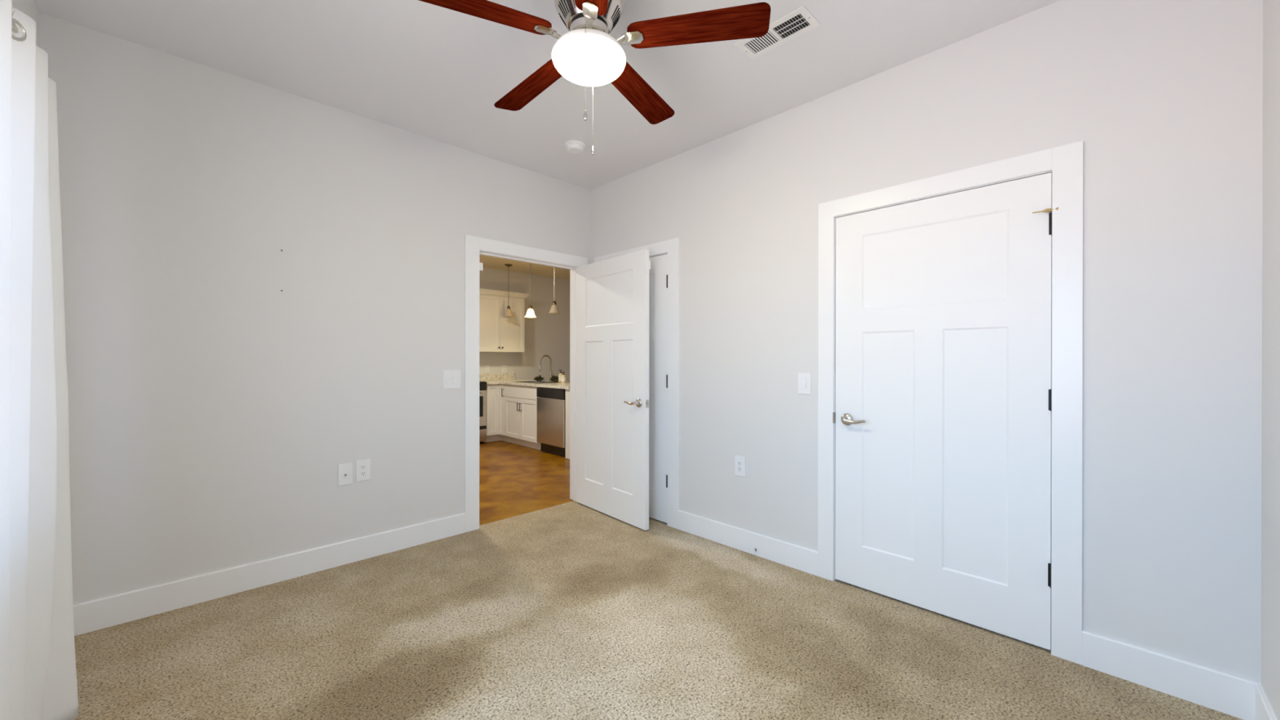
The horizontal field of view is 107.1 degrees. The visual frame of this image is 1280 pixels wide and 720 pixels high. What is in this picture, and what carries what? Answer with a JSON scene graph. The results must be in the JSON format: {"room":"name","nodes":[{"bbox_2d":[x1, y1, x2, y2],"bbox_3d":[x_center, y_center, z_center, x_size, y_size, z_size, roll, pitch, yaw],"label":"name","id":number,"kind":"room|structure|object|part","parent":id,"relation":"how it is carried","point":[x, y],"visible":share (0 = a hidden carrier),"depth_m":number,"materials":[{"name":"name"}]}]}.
{"room":"empty bedroom","nodes":[
{"label":"empty bedroom","id":0,"kind":"room"},
{"bbox_2d":[11,0,38,46],"bbox_3d":[-1.326,-0.133,0.675,0.115,2.940,3.751,0,0,-45],"label":"wall","id":1,"kind":"structure","parent":0,"point":[28,7],"depth_m":1.92,"materials":[{"name":"white paint"}]},
{"bbox_2d":[11,17,57,111],"bbox_3d":[-1.240,-0.867,0.759,0.126,0.044,2.406,0,0,-45],"label":"curtain rod","id":2,"kind":"object","parent":1,"relation":"attached to","point":[15,29],"visible":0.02,"depth_m":1.23,"materials":[{"name":"silver metal"}]},
{"bbox_2d":[0,0,78,719],"bbox_3d":[-1.588,0.147,1.208,0.096,2.153,1.176,0,0,-45],"label":"curtain","id":3,"kind":"object","parent":2,"relation":"hanging from","point":[38,673],"visible":1,"depth_m":1.38,"materials":[{"name":"white fabric"}]},
{"bbox_2d":[38,12,590,604],"bbox_3d":[-0.340,-0.138,4.372,7.030,2.940,0.115,0,0,-45],"label":"wall","id":4,"kind":"structure","parent":0,"point":[215,409],"depth_m":2.55,"materials":[{"name":"white paint"}]},
{"bbox_2d":[73,512,465,635],"bbox_3d":[-1.927,1.165,2.713,1.898,0.137,0.014,0,0,-45],"label":"baseboard","id":5,"kind":"structure","parent":4,"relation":"attached to","point":[95,615],"depth_m":2.53,"materials":[{"name":"white paint"}]},
{"bbox_2d":[337,462,352,485],"bbox_3d":[-1.780,0.691,2.857,0.076,0.130,0.014,0,0,-45],"label":"plate","id":6,"kind":"object","parent":4,"relation":"attached to","point":[344,471],"visible":1,"depth_m":2.86,"materials":[{"name":"white plastic"}]},
{"bbox_2d":[355,458,370,481],"bbox_3d":[-1.714,0.683,2.926,0.080,0.130,0.009,0,0,-45],"label":"wall outlet","id":7,"kind":"object","parent":4,"relation":"attached to","point":[362,466],"visible":1,"depth_m":2.92,"materials":[{"name":"white plastic"}]},
{"bbox_2d":[360,471,366,475],"bbox_3d":[-1.712,0.702,2.924,0.033,0.033,0.002,0,0,-45],"label":"receptacle","id":8,"kind":"object","parent":7,"relation":"attached to","point":[362,473],"depth_m":2.92,"materials":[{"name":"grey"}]},
{"bbox_2d":[360,464,366,470],"bbox_3d":[-1.712,0.663,2.924,0.033,0.033,0.002,0,0,-45],"label":"receptacle","id":9,"kind":"object","parent":7,"relation":"attached to","point":[362,467],"depth_m":2.92,"materials":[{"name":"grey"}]},
{"bbox_2d":[442,369,460,388],"bbox_3d":[-1.319,0.136,3.314,0.126,0.128,0.012,0,0,-45],"label":"light switch","id":10,"kind":"object","parent":4,"relation":"attached to","point":[451,379],"visible":1,"depth_m":3.31,"materials":[{"name":"white plastic"}]},
{"bbox_2d":[464,234,587,532],"bbox_3d":[-0.903,0.168,3.816,1.112,2.129,0.143,0,0,-45],"label":"door frame","id":11,"kind":"structure","parent":4,"relation":"attached to","point":[474,246],"depth_m":3.43,"materials":[{"name":"white paint"}]},
{"bbox_3d":[-0.942,0.168,3.868,1.095,2.129,0.014,0,0,-45],"label":"casing","id":12,"kind":"part","parent":11,"relation":"part of","materials":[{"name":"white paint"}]},
{"bbox_2d":[575,248,650,530],"bbox_3d":[-0.245,0.213,3.743,0.151,2.017,0.934,0,0,-41],"label":"door","id":13,"kind":"structure","parent":4,"relation":"in","point":[612,402],"depth_m":3.68,"materials":[{"name":"white paint"}]},
{"bbox_3d":[-0.080,0.314,3.450,0.016,0.026,0.111,0,0,-41],"label":"lever","id":14,"kind":"part","parent":13,"relation":"part of","materials":[{"name":"silver metal"}]},
{"bbox_3d":[-0.028,0.312,3.419,0.058,0.067,0.067,0,0,-41],"label":"handle","id":15,"kind":"part","parent":13,"relation":"part of","materials":[{"name":"silver metal"}]},
{"bbox_2d":[479,266,569,382],"bbox_3d":[-2.716,-0.133,7.481,6.030,2.915,0.115,0,0,-45],"label":"wall","id":16,"kind":"structure","parent":0,"point":[545,334],"depth_m":8.29,"materials":[{"name":"white paint"}]},
{"bbox_2d":[484,364,488,373],"bbox_3d":[-2.473,0.140,7.636,0.080,0.130,0.009,0,0,-45],"label":"wall outlet","id":17,"kind":"object","parent":16,"relation":"attached to","point":[486,366],"visible":1,"depth_m":7.63,"materials":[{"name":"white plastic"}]},
{"bbox_2d":[479,373,515,380],"bbox_3d":[-2.408,0.272,7.691,0.822,0.102,0.020,0,0,-45],"label":"backsplash","id":18,"kind":"structure","parent":16,"relation":"attached to","point":[498,375],"depth_m":7.75,"materials":[{"name":"beige stone"}]},
{"bbox_2d":[479,288,529,352],"bbox_3d":[-2.296,-0.604,7.540,0.990,0.955,0.389,0,0,-45],"label":"upper cabinet","id":19,"kind":"object","parent":16,"relation":"attached to","point":[498,333],"visible":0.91,"depth_m":7.45,"materials":[{"name":"white paint"}]},
{"bbox_3d":[-2.362,-0.567,7.298,0.432,0.875,0.019,0,0,-45],"label":"door","id":20,"kind":"part","parent":19,"relation":"part of","materials":[{"name":"white paint"}]},
{"bbox_3d":[-2.296,-1.046,7.539,0.990,0.072,0.389,0,0,-45],"label":"crown moulding","id":21,"kind":"part","parent":19,"relation":"part of","materials":[{"name":"white paint"}]},
{"bbox_3d":[-2.054,-0.567,7.604,0.432,0.875,0.019,0,0,-45],"label":"door","id":22,"kind":"part","parent":19,"relation":"part of","materials":[{"name":"white paint"}]},
{"bbox_2d":[502,364,506,372],"bbox_3d":[-2.252,0.140,7.854,0.080,0.130,0.009,0,0,-45],"label":"wall outlet","id":23,"kind":"object","parent":16,"relation":"attached to","point":[504,366],"visible":1,"depth_m":7.85,"materials":[{"name":"white plastic"}]},
{"bbox_2d":[479,254,569,279],"bbox_3d":[-1.390,-1.547,6.141,6.030,0.120,3.880,0,0,-45],"label":"ceiling","id":24,"kind":"structure","parent":0,"point":[490,262],"depth_m":7.66,"materials":[{"name":"beige paint"}]},
{"bbox_2d":[503,263,513,317],"bbox_3d":[-2.053,-1.082,7.379,0.168,0.815,0.168,0,0,-45],"label":"pendant lamp","id":25,"kind":"object","parent":24,"relation":"hanging from","point":[508,313],"visible":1,"depth_m":7.34,"materials":[{"name":"white glass"}]},
{"bbox_3d":[-2.053,-0.735,7.379,0.168,0.122,0.168,0,0,-45],"label":"lamp shade","id":26,"kind":"part","parent":25,"relation":"part of","materials":[{"name":"beige glass"}]},
{"bbox_2d":[524,262,536,317],"bbox_3d":[-1.606,-1.058,6.928,0.168,0.859,0.168,0,0,-45],"label":"pendant lamp","id":27,"kind":"object","parent":24,"relation":"hanging from","point":[530,313],"visible":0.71,"depth_m":6.91,"materials":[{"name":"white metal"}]},
{"bbox_3d":[-1.606,-1.123,6.928,0.010,0.659,0.011,0,0,-45],"label":"stem","id":28,"kind":"part","parent":27,"relation":"part of","materials":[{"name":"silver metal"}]},
{"bbox_3d":[-1.606,-0.690,6.928,0.168,0.122,0.168,0,0,-45],"label":"lamp shade","id":29,"kind":"part","parent":27,"relation":"part of","materials":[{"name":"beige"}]},
{"bbox_2d":[548,266,559,314],"bbox_3d":[-1.176,-1.063,6.495,0.168,0.847,0.168,0,0,-45],"label":"pendant lamp","id":30,"kind":"object","parent":24,"relation":"hanging from","point":[554,309],"visible":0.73,"depth_m":6.47,"materials":[{"name":"white glass"}]},
{"bbox_3d":[-1.177,-0.701,6.495,0.168,0.122,0.168,0,0,-45],"label":"lamp shade","id":31,"kind":"part","parent":30,"relation":"part of","materials":[{"name":"beige glass"}]},
{"bbox_3d":[-1.176,-1.128,6.494,0.010,0.647,0.011,0,0,-45],"label":"stem","id":32,"kind":"part","parent":30,"relation":"part of","materials":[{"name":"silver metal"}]},
{"bbox_2d":[34,0,1060,190],"bbox_3d":[0.054,-1.554,2.038,3.995,0.100,3.751,0,0,-45],"label":"ceiling","id":33,"kind":"structure","parent":0,"point":[437,73],"depth_m":2.36,"materials":[{"name":"white paint"}]},
{"bbox_2d":[564,140,585,154],"bbox_3d":[-0.455,-1.483,3.310,0.144,0.046,0.144,0,0,-45],"label":"smoke detector","id":34,"kind":"object","parent":33,"relation":"attached to","point":[574,147],"visible":1,"depth_m":3.27,"materials":[{"name":"white plastic"}]},
{"bbox_2d":[418,0,770,155],"bbox_3d":[-0.223,-1.168,1.825,1.284,0.672,1.232,0,0,-45],"label":"ceiling fan","id":35,"kind":"object","parent":33,"relation":"hanging from","point":[586,55],"visible":1,"depth_m":1.73,"materials":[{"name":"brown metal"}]},
{"bbox_3d":[-0.558,-1.205,1.614,0.512,0.007,0.136,0,11,-26],"label":"blade","id":36,"kind":"part","parent":35,"relation":"part of","materials":[{"name":"brown wood"}]},
{"bbox_3d":[-0.472,-1.206,2.083,0.136,0.007,0.512,-15,10,-43],"label":"blade","id":37,"kind":"part","parent":35,"relation":"part of","materials":[{"name":"brown wood"}]},
{"bbox_3d":[-0.192,-1.040,1.685,0.004,0.344,0.091,0,0,-4],"label":"pull chain","id":38,"kind":"part","parent":35,"relation":"part of","materials":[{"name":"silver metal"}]},
{"bbox_3d":[-0.192,-1.139,1.789,0.277,0.131,0.277,0,0,-45],"label":"glass globe","id":39,"kind":"part","parent":35,"relation":"part of","materials":[{"name":"white glass"}]},
{"bbox_3d":[-0.139,-1.204,1.387,0.136,0.007,0.512,11,-1,-7],"label":"blade","id":40,"kind":"part","parent":35,"relation":"part of","materials":[{"name":"brown wood"}]},
{"bbox_3d":[-0.191,-1.045,1.894,0.005,0.334,0.093,0,0,-4],"label":"pull chain","id":41,"kind":"part","parent":35,"relation":"part of","materials":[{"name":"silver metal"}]},
{"bbox_3d":[0.001,-1.205,2.146,0.136,0.007,0.512,-12,-6,28],"label":"blade","id":42,"kind":"part","parent":35,"relation":"part of","materials":[{"name":"brown wood"}]},
{"bbox_3d":[0.207,-1.204,1.716,0.512,0.007,0.136,0,-11,10],"label":"blade","id":43,"kind":"part","parent":35,"relation":"part of","materials":[{"name":"brown wood"}]},
{"bbox_2d":[734,5,820,59],"bbox_3d":[0.628,-1.500,2.180,0.160,0.007,0.347,0,0,-45],"label":"ceiling vent","id":44,"kind":"object","parent":33,"relation":"in","point":[797,23],"visible":0.98,"depth_m":2.17,"materials":[{"name":"white metal"}]},
{"bbox_2d":[74,440,1243,719],"bbox_3d":[-0.332,1.287,4.475,6.875,0.110,7.746,0,0,-45],"label":"floor","id":45,"kind":"structure","parent":0,"point":[573,610],"depth_m":2.04,"materials":[{"name":"beige carpet"}]},
{"bbox_2d":[479,381,486,442],"bbox_3d":[-2.728,0.666,6.884,0.760,1.060,0.679,0,0,-45],"label":"range","id":46,"kind":"object","parent":45,"relation":"on","point":[482,384],"visible":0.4,"depth_m":6.90,"materials":[{"name":"silver metal"}]},
{"bbox_3d":[-2.533,0.703,6.688,0.752,0.522,0.032,0,0,-45],"label":"oven door","id":47,"kind":"part","parent":46,"relation":"part of","materials":[{"name":"silver metal"}]},
{"bbox_3d":[-2.535,1.103,6.690,0.752,0.183,0.028,0,0,-45],"label":"drawer","id":48,"kind":"part","parent":46,"relation":"part of","materials":[{"name":"silver metal"}]},
{"bbox_3d":[-2.532,0.988,6.687,0.752,0.043,0.036,0,0,-45],"label":"drawer pull","id":49,"kind":"part","parent":46,"relation":"part of","materials":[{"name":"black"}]},
{"bbox_3d":[-2.530,0.379,6.685,0.756,0.115,0.040,0,0,-45],"label":"control panel","id":50,"kind":"part","parent":46,"relation":"part of","materials":[{"name":"black"}]},
{"bbox_2d":[484,383,508,442],"bbox_3d":[-2.141,0.792,7.410,0.803,0.868,0.792,0,0,-45],"label":"base cabinet","id":51,"kind":"object","parent":45,"relation":"on","point":[495,425],"visible":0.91,"depth_m":7.05,"materials":[{"name":"white paint"}]},
{"bbox_3d":[-2.198,0.742,7.042,0.199,0.752,0.019,0,0,-45],"label":"door","id":52,"kind":"part","parent":51,"relation":"part of","materials":[{"name":"white paint"}]},
{"bbox_3d":[-2.055,0.742,7.054,0.019,0.752,0.163,0,0,-45],"label":"door","id":53,"kind":"part","parent":51,"relation":"part of","materials":[{"name":"white paint"}]},
{"bbox_2d":[479,378,569,389],"bbox_3d":[-1.558,0.342,6.838,0.829,0.033,2.429,0,0,-45],"label":"countertop","id":54,"kind":"structure","parent":51,"relation":"on","point":[566,385],"depth_m":6.62,"materials":[{"name":"beige stone"}]},
{"bbox_2d":[512,381,558,383],"bbox_3d":[-1.500,0.416,6.868,0.419,0.189,0.734,0,0,-45],"label":"sink","id":55,"kind":"object","parent":54,"relation":"in","point":[530,382],"visible":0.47,"depth_m":7.08,"materials":[{"name":"silver metal"}]},
{"bbox_2d":[533,374,545,382],"bbox_3d":[-1.524,0.274,7.106,0.171,0.102,0.240,0,0,-45],"label":"leafy plant","id":56,"kind":"object","parent":54,"relation":"on","point":[537,378],"visible":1,"depth_m":7.08,"materials":[{"name":"green plant"}]},
{"bbox_2d":[538,355,553,382],"bbox_3d":[-1.390,0.124,7.013,0.238,0.402,0.091,0,0,-45],"label":"faucet","id":57,"kind":"object","parent":54,"relation":"on","point":[543,356],"visible":0.94,"depth_m":7.05,"materials":[{"name":"silver metal"}]},
{"bbox_3d":[-1.404,0.069,7.025,0.211,0.292,0.025,0,0,-45],"label":"spout","id":58,"kind":"part","parent":57,"relation":"part of","materials":[{"name":"silver metal"}]},
{"bbox_2d":[549,374,558,382],"bbox_3d":[-1.253,0.270,6.972,0.158,0.111,0.229,0,0,-45],"label":"leafy plant","id":59,"kind":"object","parent":54,"relation":"on","point":[553,377],"visible":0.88,"depth_m":6.95,"materials":[{"name":"green plant"}]},
{"bbox_2d":[558,369,562,382],"bbox_3d":[-1.138,0.233,6.783,0.063,0.185,0.063,0,0,-45],"label":"soap bottle","id":60,"kind":"object","parent":54,"relation":"on","point":[560,375],"visible":0.9,"depth_m":6.75,"materials":[{"name":"beige plastic"}]},
{"bbox_2d":[561,371,565,382],"bbox_3d":[-1.078,0.246,6.666,0.063,0.160,0.063,0,0,-45],"label":"soap bottle","id":61,"kind":"object","parent":54,"relation":"on","point":[563,376],"visible":0.97,"depth_m":6.64,"materials":[{"name":"beige plastic"}]},
{"bbox_2d":[504,384,541,450],"bbox_3d":[-1.490,0.793,6.872,0.636,0.868,0.885,0,0,-45],"label":"base cabinet","id":62,"kind":"object","parent":45,"relation":"on","point":[520,402],"visible":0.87,"depth_m":6.66,"materials":[{"name":"white paint"}]},
{"bbox_3d":[-1.839,0.832,6.837,0.019,0.574,0.438,0,0,-45],"label":"door","id":63,"kind":"part","parent":62,"relation":"part of","materials":[{"name":"white paint"}]},
{"bbox_3d":[-1.684,0.452,6.679,0.019,0.174,0.879,0,0,-45],"label":"drawer","id":64,"kind":"part","parent":62,"relation":"part of","materials":[{"name":"white paint"}]},
{"bbox_3d":[-1.529,0.833,6.523,0.019,0.574,0.438,0,0,-45],"label":"door","id":65,"kind":"part","parent":62,"relation":"part of","materials":[{"name":"white paint"}]},
{"bbox_2d":[536,386,565,457],"bbox_3d":[-0.957,0.797,6.328,0.604,0.864,0.614,0,0,-45],"label":"dishwasher","id":66,"kind":"object","parent":45,"relation":"on","point":[551,402],"visible":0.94,"depth_m":6.10,"materials":[{"name":"silver metal"}]},
{"bbox_3d":[-1.153,0.432,6.135,0.054,0.123,0.608,0,0,-45],"label":"control panel","id":67,"kind":"part","parent":66,"relation":"part of","materials":[{"name":"black"}]},
{"bbox_3d":[-0.947,1.176,6.339,0.495,0.105,0.614,0,0,-45],"label":"toe panel","id":68,"kind":"part","parent":66,"relation":"part of","materials":[{"name":"black"}]},
{"bbox_2d":[565,389,569,459],"bbox_3d":[-0.688,0.795,6.087,0.600,0.868,0.096,0,0,-45],"label":"end panel","id":69,"kind":"object","parent":45,"relation":"on","point":[567,391],"visible":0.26,"depth_m":5.87,"materials":[{"name":"white paint"}]},
{"bbox_2d":[590,0,1262,683],"bbox_3d":[0.919,-0.134,2.899,0.115,2.940,3.751,0,0,-45],"label":"wall","id":70,"kind":"structure","parent":0,"point":[1163,99],"depth_m":1.88,"materials":[{"name":"white paint"}]},
{"bbox_2d":[594,237,679,528],"bbox_3d":[-0.016,0.170,3.833,0.130,2.127,0.965,0,0,-45],"label":"door frame","id":71,"kind":"structure","parent":70,"relation":"attached to","point":[671,246],"depth_m":3.49,"materials":[{"name":"white paint"}]},
{"bbox_2d":[648,253,667,523],"bbox_3d":[-0.058,0.213,3.788,0.094,2.017,0.764,0,0,-45],"label":"door","id":72,"kind":"structure","parent":70,"relation":"in","point":[658,273],"depth_m":3.61,"materials":[{"name":"white paint"}]},
{"bbox_2d":[734,455,745,476],"bbox_3d":[0.652,0.692,3.081,0.009,0.130,0.080,0,0,-45],"label":"wall outlet","id":73,"kind":"object","parent":70,"relation":"attached to","point":[740,461],"visible":1,"depth_m":3.08,"materials":[{"name":"white plastic"}]},
{"bbox_2d":[677,510,817,576],"bbox_3d":[0.651,1.167,3.078,0.014,0.137,1.050,0,0,-45],"label":"baseboard","id":74,"kind":"structure","parent":70,"relation":"attached to","point":[797,557],"depth_m":3.01,"materials":[{"name":"white paint"}]},
{"bbox_2d":[797,372,810,394],"bbox_3d":[0.961,0.137,2.767,0.012,0.126,0.080,0,0,-45],"label":"light switch","id":75,"kind":"object","parent":70,"relation":"attached to","point":[803,379],"visible":1,"depth_m":2.77,"materials":[{"name":"white plastic"}]},
{"bbox_2d":[835,172,1058,649],"bbox_3d":[1.415,0.217,2.301,0.094,2.017,0.938,0,0,-45],"label":"door","id":76,"kind":"structure","parent":70,"relation":"in","point":[944,304],"depth_m":2.25,"materials":[{"name":"white paint"}]},
{"bbox_3d":[1.118,0.327,2.575,0.058,0.067,0.067,0,0,-45],"label":"handle","id":77,"kind":"part","parent":76,"relation":"part of","materials":[{"name":"silver metal"}]},
{"bbox_3d":[1.145,0.329,2.521,0.016,0.026,0.111,0,0,-45],"label":"lever","id":78,"kind":"part","parent":76,"relation":"part of","materials":[{"name":"silver metal"}]},
{"bbox_2d":[817,140,1083,665],"bbox_3d":[1.451,0.174,2.352,0.130,2.127,1.104,0,0,-45],"label":"door frame","id":79,"kind":"structure","parent":70,"relation":"attached to","point":[1064,162],"depth_m":1.97,"materials":[{"name":"white paint"}]},
{"bbox_3d":[1.085,0.322,2.642,0.019,0.060,0.006,0,0,-45],"label":"strike plate","id":80,"kind":"part","parent":79,"relation":"part of","materials":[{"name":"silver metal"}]},
{"bbox_2d":[1081,630,1262,719],"bbox_3d":[1.954,1.170,1.763,0.014,0.137,0.445,0,0,-45],"label":"baseboard","id":81,"kind":"structure","parent":70,"relation":"attached to","point":[1231,695],"depth_m":1.74,"materials":[{"name":"white paint"}]},
{"bbox_2d":[1261,0,1279,719],"bbox_3d":[1.296,-0.131,0.714,3.895,2.940,0.115,0,0,-45],"label":"wall","id":82,"kind":"structure","parent":0,"point":[1270,460],"depth_m":1.51,"materials":[{"name":"white paint"}]},
{"bbox_2d":[1254,684,1276,719],"bbox_3d":[1.024,1.171,0.538,3.031,0.137,0.014,0,0,-45],"label":"baseboard","id":83,"kind":"structure","parent":82,"relation":"attached to","point":[1263,708],"depth_m":1.55,"materials":[{"name":"white paint"}]}
]}

